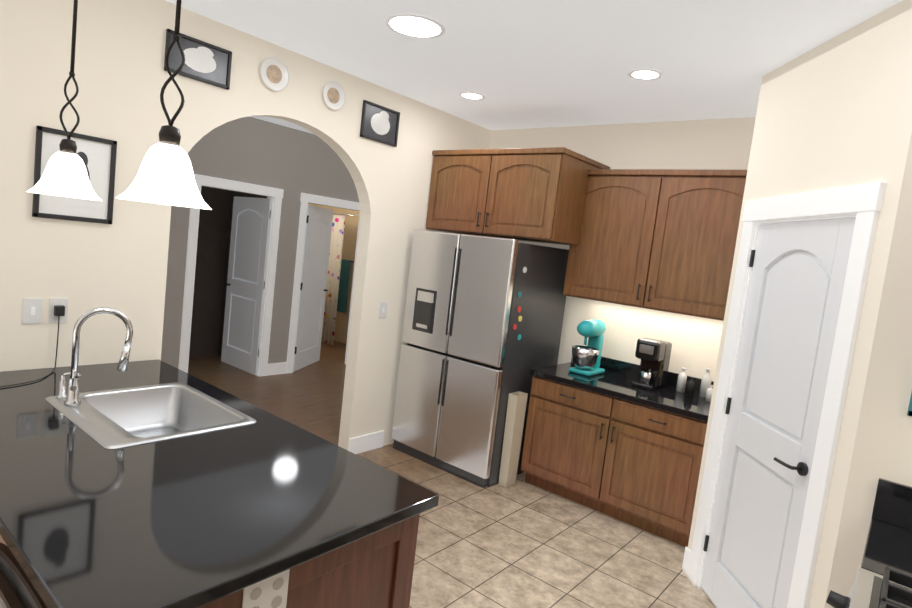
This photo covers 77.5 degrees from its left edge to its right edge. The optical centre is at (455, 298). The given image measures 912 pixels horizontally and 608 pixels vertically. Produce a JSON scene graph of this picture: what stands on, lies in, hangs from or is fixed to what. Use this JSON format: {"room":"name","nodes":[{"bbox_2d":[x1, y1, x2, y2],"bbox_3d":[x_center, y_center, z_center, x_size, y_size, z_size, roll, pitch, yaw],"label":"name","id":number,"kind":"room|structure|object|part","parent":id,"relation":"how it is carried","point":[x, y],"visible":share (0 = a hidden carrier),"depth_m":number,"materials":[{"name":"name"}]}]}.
{"room":"kitchen","nodes":[
{"label":"kitchen","id":0,"kind":"room"},
{"bbox_2d":[189,186,232,357],"bbox_3d":[-3.389,-0.682,6.614,0.100,2.840,1.610,11,7,39],"label":"wall","id":1,"kind":"structure","parent":0,"point":[211,273],"depth_m":7.04,"materials":[{"name":"brown paint"}]},
{"bbox_2d":[0,359,438,607],"bbox_3d":[-1.263,0.508,2.210,2.284,0.040,1.050,11,7,39],"label":"countertop","id":2,"kind":"structure","parent":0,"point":[197,520],"depth_m":1.66,"materials":[{"name":"black stone"}]},
{"bbox_2d":[56,307,132,404],"bbox_3d":[-1.527,0.228,2.405,0.195,0.406,0.224,11,7,39],"label":"faucet","id":3,"kind":"object","parent":2,"relation":"on","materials":[{"name":"silver metal"}]},
{"bbox_2d":[40,381,259,448],"bbox_3d":[-1.293,0.557,2.401,0.705,0.191,0.580,11,7,39],"label":"sink","id":4,"kind":"object","parent":2,"relation":"in","point":[123,415],"depth_m":2.59,"materials":[{"name":"silver metal"}]},
{"bbox_2d":[217,191,266,355],"bbox_3d":[-2.477,-0.600,6.870,0.960,2.840,0.060,11,7,39],"label":"wall","id":5,"kind":"structure","parent":0,"point":[239,194],"depth_m":7.16,"materials":[{"name":"paint"}]},
{"bbox_2d":[221,196,271,374],"bbox_3d":[-2.471,-0.176,6.688,0.780,2.020,0.045,11,7,39],"label":"hall door","id":6,"kind":"structure","parent":5,"relation":"in","point":[246,275],"depth_m":6.66,"materials":[{"name":"white wood"}]},
{"bbox_2d":[0,0,490,449],"bbox_3d":[-0.326,-0.174,4.905,0.120,2.840,6.220,11,7,39],"label":"wall","id":7,"kind":"structure","parent":0,"point":[121,76],"depth_m":3.04,"materials":[{"name":"beige paint"}]},
{"bbox_2d":[22,298,42,323],"bbox_3d":[-2.047,0.058,2.747,0.010,0.125,0.080,11,7,39],"label":"switch plate","id":8,"kind":"object","parent":7,"relation":"attached to","point":[32,310],"visible":1,"depth_m":2.74,"materials":[{"name":"white plastic"}]},
{"bbox_2d":[48,298,67,322],"bbox_3d":[-1.980,0.059,2.828,0.010,0.125,0.080,11,7,39],"label":"electrical outlet plate","id":9,"kind":"object","parent":7,"relation":"attached to","point":[52,317],"visible":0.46,"depth_m":2.82,"materials":[{"name":"white plastic"}]},
{"bbox_2d":[32,126,116,223],"bbox_3d":[-1.871,-0.598,2.800,0.020,0.425,0.340,11,7,39],"label":"picture frame","id":10,"kind":"object","parent":7,"relation":"attached to","point":[97,155],"visible":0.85,"depth_m":2.82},
{"bbox_2d":[164,29,231,89],"bbox_3d":[-1.431,-1.329,3.169,0.020,0.215,0.365,11,7,39],"label":"picture frame","id":11,"kind":"object","parent":7,"relation":"attached to","point":[206,62],"visible":0.96,"depth_m":3.17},
{"bbox_2d":[260,57,288,90],"bbox_3d":[-1.126,-1.394,3.523,0.018,0.200,0.200,11,7,39],"label":"plate","id":12,"kind":"object","parent":7,"relation":"attached to","point":[274,72],"visible":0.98,"depth_m":3.52,"materials":[{"name":"white ceramic"}]},
{"bbox_2d":[266,64,281,83],"bbox_3d":[-1.126,-1.394,3.524,0.002,0.110,0.110,11,7,39],"label":"art","id":13,"kind":"object","parent":12,"relation":"attached to","point":[273,71],"depth_m":3.52,"materials":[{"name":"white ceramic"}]},
{"bbox_2d":[323,81,344,109],"bbox_3d":[-0.836,-1.388,3.880,0.018,0.190,0.190,11,7,39],"label":"plate","id":14,"kind":"object","parent":7,"relation":"attached to","point":[333,95],"visible":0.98,"depth_m":3.88,"materials":[{"name":"white ceramic"}]},
{"bbox_2d":[327,87,339,103],"bbox_3d":[-0.836,-1.388,3.881,0.002,0.104,0.104,11,7,39],"label":"art","id":15,"kind":"object","parent":14,"relation":"attached to","point":[333,93],"depth_m":3.88,"materials":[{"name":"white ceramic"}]},
{"bbox_2d":[348,431,383,453],"bbox_3d":[-0.727,1.170,4.617,0.016,0.140,0.368,11,7,39],"label":"baseboard","id":16,"kind":"structure","parent":7,"relation":"attached to","point":[364,443],"depth_m":4.60,"materials":[{"name":"white wood"}]},
{"bbox_2d":[360,100,399,146],"bbox_3d":[-0.563,-1.303,4.238,0.020,0.260,0.360,11,7,39],"label":"picture frame","id":17,"kind":"object","parent":7,"relation":"attached to","point":[380,123],"visible":0.98,"depth_m":4.23,"materials":[{"name":"black"}]},
{"bbox_2d":[378,302,387,317],"bbox_3d":[-0.583,0.089,4.546,0.010,0.125,0.080,11,7,39],"label":"switch plate","id":18,"kind":"object","parent":7,"relation":"attached to","point":[382,309],"visible":1,"depth_m":4.54,"materials":[{"name":"white plastic"}]},
{"bbox_2d":[161,116,359,376],"bbox_3d":[-1.669,-0.518,6.998,0.142,2.840,4.680,11,7,39],"label":"wall","id":19,"kind":"structure","parent":0,"point":[291,174],"depth_m":6.36,"materials":[{"name":"grey paint"}]},
{"bbox_2d":[293,204,333,371],"bbox_3d":[-1.818,-0.145,7.171,0.725,2.020,0.805,7,5,9],"label":"hall door","id":20,"kind":"structure","parent":19,"relation":"in","point":[317,242],"depth_m":7.14,"materials":[{"name":"white wood"}]},
{"bbox_3d":[-1.813,-0.189,7.167,0.450,1.670,0.670,11,7,39],"label":"hall door hardware","id":21,"kind":"part","parent":20,"relation":"part of","materials":[{"name":"white wood"}]},
{"bbox_2d":[321,213,358,344],"bbox_3d":[-1.998,-0.330,8.733,2.460,1.982,0.062,11,7,39],"label":"curtain","id":22,"kind":"object","parent":19,"relation":"hanging from","point":[333,275],"visible":0.46,"depth_m":8.61,"materials":[{"name":"white fabric"}]},
{"bbox_2d":[308,203,358,343],"bbox_3d":[-1.706,-0.711,9.081,2.580,2.840,0.100,11,7,39],"label":"wall","id":23,"kind":"structure","parent":0,"point":[348,253],"depth_m":9.02,"materials":[{"name":"beige paint"}]},
{"bbox_2d":[337,259,354,312],"bbox_3d":[-1.771,-0.206,9.023,0.400,0.835,0.060,11,7,39],"label":"towel","id":24,"kind":"object","parent":23,"relation":"attached to","point":[343,285],"visible":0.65,"depth_m":8.99,"materials":[{"name":"teal fabric"}]},
{"bbox_2d":[188,340,715,607],"bbox_3d":[-1.860,1.162,4.359,11.000,0.064,11.000,11,7,39],"label":"floor","id":25,"kind":"structure","parent":0,"point":[520,543],"depth_m":3.51,"materials":[{"name":"tile"}]},
{"bbox_2d":[0,543,47,607],"bbox_3d":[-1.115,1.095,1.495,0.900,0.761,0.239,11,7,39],"label":"chair","id":26,"kind":"object","parent":25,"relation":"on","point":[17,589],"visible":0.31,"depth_m":1.51,"materials":[{"name":"brown wood"}]},
{"bbox_2d":[0,309,67,388],"bbox_3d":[-2.029,0.232,2.562,0.286,0.271,0.480,11,7,39],"label":"power cord","id":27,"kind":"object","parent":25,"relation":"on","point":[43,376],"depth_m":2.65,"materials":[{"name":"black plastic"}]},
{"bbox_3d":[-2.025,0.209,2.569,0.296,0.316,0.497,11,7,39],"label":"cord","id":28,"kind":"part","parent":27,"relation":"part of","materials":[{"name":"black plastic"}]},
{"bbox_2d":[391,230,568,487],"bbox_3d":[0.200,0.416,4.696,0.998,1.830,0.877,11,7,39],"label":"fridge","id":29,"kind":"object","parent":25,"relation":"on","point":[482,325],"visible":0.92,"depth_m":4.32,"materials":[{"name":"silver metal"}]},
{"bbox_3d":[-0.255,0.087,4.509,0.170,0.290,0.009,11,7,39],"label":"dispenser panel","id":30,"kind":"part","parent":29,"relation":"part of","materials":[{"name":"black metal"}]},
{"bbox_2d":[498,391,527,486],"bbox_3d":[0.425,1.052,4.263,0.078,0.700,0.141,11,7,39],"label":"waste bin","id":31,"kind":"object","parent":25,"relation":"on","point":[515,414],"visible":1,"depth_m":4.22,"materials":[{"name":"beige plastic"}]},
{"bbox_2d":[521,372,624,515],"bbox_3d":[0.993,1.038,4.304,0.714,0.850,0.650,11,7,39],"label":"base cabinet","id":32,"kind":"object","parent":25,"relation":"on","point":[611,441],"depth_m":4.04,"materials":[{"name":"brown wood"}]},
{"bbox_2d":[609,400,707,546],"bbox_3d":[1.440,1.123,3.938,0.714,0.850,0.650,11,7,39],"label":"base cabinet","id":33,"kind":"object","parent":25,"relation":"on","point":[656,469],"depth_m":3.65,"materials":[{"name":"brown wood"}]},
{"bbox_2d":[530,360,710,419],"bbox_3d":[1.259,0.639,4.080,1.309,0.040,0.661,11,7,39],"label":"countertop","id":34,"kind":"structure","parent":33,"relation":"on","point":[666,396],"depth_m":3.94,"materials":[{"name":"black stone"}]},
{"bbox_2d":[568,319,605,375],"bbox_3d":[1.017,0.359,4.324,0.206,0.413,0.340,11,7,39],"label":"stand mixer","id":35,"kind":"object","parent":34,"relation":"on","point":[586,360],"visible":1,"depth_m":4.24,"materials":[{"name":"teal metal"}]},
{"bbox_2d":[571,345,599,370],"bbox_3d":[0.969,0.449,4.286,0.206,0.160,0.206,11,7,39],"label":"bowl","id":36,"kind":"object","parent":35,"relation":"on","point":[584,358],"depth_m":4.23,"materials":[{"name":"silver metal"}]},
{"bbox_2d":[632,338,671,389],"bbox_3d":[1.409,0.460,4.092,0.170,0.345,0.283,11,7,39],"label":"coffee maker","id":37,"kind":"object","parent":34,"relation":"on","point":[653,355],"visible":1,"depth_m":4.03,"materials":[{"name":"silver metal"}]},
{"bbox_3d":[1.353,0.461,4.024,0.100,0.279,0.107,11,7,39],"label":"trim","id":38,"kind":"part","parent":37,"relation":"part of","materials":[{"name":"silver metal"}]},
{"bbox_2d":[676,368,685,391],"bbox_3d":[1.610,0.575,4.046,0.059,0.170,0.059,9,6,27],"label":"bottle","id":39,"kind":"object","parent":34,"relation":"on","point":[680,386],"depth_m":4.02,"materials":[{"name":"white ceramic"}]},
{"bbox_2d":[684,375,694,395],"bbox_3d":[1.631,0.607,3.951,0.051,0.130,0.051,9,6,27],"label":"bottle","id":40,"kind":"object","parent":34,"relation":"on","point":[690,386],"depth_m":3.93,"materials":[{"name":"black plastic"}]},
{"bbox_2d":[699,368,711,397],"bbox_3d":[1.741,0.584,3.952,0.063,0.200,0.063,9,6,27],"label":"bottle","id":41,"kind":"object","parent":34,"relation":"on","point":[706,377],"depth_m":3.93,"materials":[{"name":"white ceramic"}]},
{"bbox_2d":[704,382,712,401],"bbox_3d":[1.718,0.637,3.841,0.047,0.110,0.047,9,6,27],"label":"bottle","id":42,"kind":"object","parent":34,"relation":"on","point":[706,389],"depth_m":3.83,"materials":[{"name":"white ceramic"}]},
{"bbox_2d":[826,567,911,607],"bbox_3d":[1.121,1.239,1.278,0.762,1.024,0.768,11,7,39],"label":"stove","id":43,"kind":"object","parent":25,"relation":"on","point":[891,588],"visible":1,"depth_m":1.57,"materials":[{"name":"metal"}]},
{"bbox_2d":[860,478,911,575],"bbox_3d":[1.584,1.231,1.728,0.661,1.065,0.512,11,7,39],"label":"countertop","id":44,"kind":"structure","parent":25,"relation":"on","point":[889,541],"depth_m":1.98,"materials":[{"name":"stone"}]},
{"bbox_2d":[165,0,901,133],"bbox_3d":[-1.527,-1.725,4.098,11.000,0.100,11.000,11,7,39],"label":"ceiling","id":45,"kind":"structure","parent":0,"point":[520,64],"depth_m":3.11,"materials":[{"name":"white paint"}]},
{"bbox_2d":[26,0,101,200],"bbox_3d":[-1.311,-0.901,1.950,0.224,1.095,0.224,11,7,39],"label":"pendant light","id":46,"kind":"object","parent":45,"relation":"hanging from","point":[65,174],"visible":1,"depth_m":1.95,"materials":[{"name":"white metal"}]},
{"bbox_3d":[-1.365,-0.434,1.992,0.224,0.150,0.224,11,7,39],"label":"lamp shade","id":47,"kind":"part","parent":46,"relation":"part of","materials":[{"name":"white glass"}]},
{"bbox_2d":[116,0,211,209],"bbox_3d":[-0.692,-0.785,1.424,0.224,1.090,0.224,11,7,39],"label":"pendant light","id":48,"kind":"object","parent":45,"relation":"hanging from","point":[165,175],"visible":1,"depth_m":1.42,"materials":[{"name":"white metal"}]},
{"bbox_3d":[-0.745,-0.320,1.466,0.224,0.150,0.224,11,7,39],"label":"lamp shade","id":49,"kind":"part","parent":48,"relation":"part of","materials":[{"name":"white glass"}]},
{"bbox_2d":[385,13,444,38],"bbox_3d":[-0.213,-1.417,2.959,0.314,0.006,0.314,11,7,39],"label":"recessed light","id":50,"kind":"object","parent":45,"relation":"in","point":[418,26],"visible":1,"depth_m":2.95,"materials":[{"name":"white"}]},
{"bbox_2d":[459,92,484,99],"bbox_3d":[0.117,-1.488,4.168,0.194,0.006,0.194,11,7,39],"label":"recessed light","id":51,"kind":"object","parent":45,"relation":"in","point":[473,95],"visible":1,"depth_m":4.16,"materials":[{"name":"white"}]},
{"bbox_2d":[628,69,662,79],"bbox_3d":[1.095,-1.296,3.285,0.194,0.006,0.194,11,7,39],"label":"recessed light","id":52,"kind":"object","parent":45,"relation":"in","point":[646,74],"visible":0.98,"depth_m":3.28,"materials":[{"name":"white"}]},
{"bbox_2d":[489,117,755,381],"bbox_3d":[1.132,0.013,4.696,2.670,2.840,0.120,11,7,39],"label":"wall","id":53,"kind":"structure","parent":0,"point":[716,144],"depth_m":4.34,"materials":[{"name":"beige paint"}]},
{"bbox_2d":[426,147,608,246],"bbox_3d":[0.480,-0.822,4.660,1.226,0.650,0.756,11,7,39],"label":"upper cabinet","id":54,"kind":"object","parent":53,"relation":"attached to","point":[521,194],"depth_m":4.27,"materials":[{"name":"brown wood"}]},
{"bbox_2d":[563,167,673,309],"bbox_3d":[1.263,-0.455,4.284,0.719,0.970,0.346,11,7,39],"label":"upper cabinet","id":55,"kind":"object","parent":53,"relation":"attached to","point":[660,239],"depth_m":4.12,"materials":[{"name":"brown wood"}]},
{"bbox_2d":[571,356,713,391],"bbox_3d":[1.470,0.571,4.322,1.309,0.100,0.020,11,7,39],"label":"backsplash","id":56,"kind":"structure","parent":53,"relation":"attached to","point":[610,365],"depth_m":4.41,"materials":[{"name":"black stone"}]},
{"bbox_2d":[654,169,746,320],"bbox_3d":[1.707,-0.371,3.922,0.720,0.970,0.346,11,7,39],"label":"upper cabinet","id":57,"kind":"object","parent":53,"relation":"attached to","point":[702,224],"depth_m":3.77,"materials":[{"name":"brown wood"}]},
{"bbox_2d":[687,186,848,588],"bbox_3d":[1.492,0.582,2.724,0.654,2.150,0.682,11,7,39],"label":"door frame","id":58,"kind":"structure","parent":0,"point":[833,202],"depth_m":3.06,"materials":[{"name":"white wood"}]},
{"bbox_3d":[1.471,0.582,2.697,0.654,2.150,0.750,11,7,39],"label":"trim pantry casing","id":59,"kind":"part","parent":58,"relation":"part of","materials":[{"name":"white wood"}]},
{"bbox_2d":[688,0,911,607],"bbox_3d":[1.568,0.246,2.671,0.100,2.840,1.117,6,5,-2],"label":"wall","id":60,"kind":"structure","parent":0,"point":[835,112],"depth_m":2.33,"materials":[{"name":"beige paint"}]},
{"bbox_2d":[701,218,855,607],"bbox_3d":[1.471,0.639,2.715,0.715,2.018,0.750,6,5,-2],"label":"pantry door","id":61,"kind":"structure","parent":60,"relation":"in","point":[798,276],"depth_m":2.67,"materials":[{"name":"white wood"}]},
{"bbox_3d":[1.476,0.600,2.724,0.465,1.670,0.556,11,7,39],"label":"pantry door hardware","id":62,"kind":"part","parent":61,"relation":"part of","materials":[{"name":"black metal"}]},
{"bbox_2d":[787,131,911,607],"bbox_3d":[1.802,0.338,1.960,0.885,2.840,0.110,11,7,39],"label":"door trim","id":63,"kind":"structure","parent":0,"point":[882,449],"depth_m":2.13,"materials":[{"name":"white wood"}]},
{"bbox_2d":[907,392,911,415],"bbox_3d":[1.682,0.297,1.973,0.145,0.262,0.018,11,7,39],"label":"frame","id":64,"kind":"object","parent":63,"relation":"attached to","point":[909,413],"visible":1,"depth_m":2.02,"materials":[{"name":"teal"}]}
]}

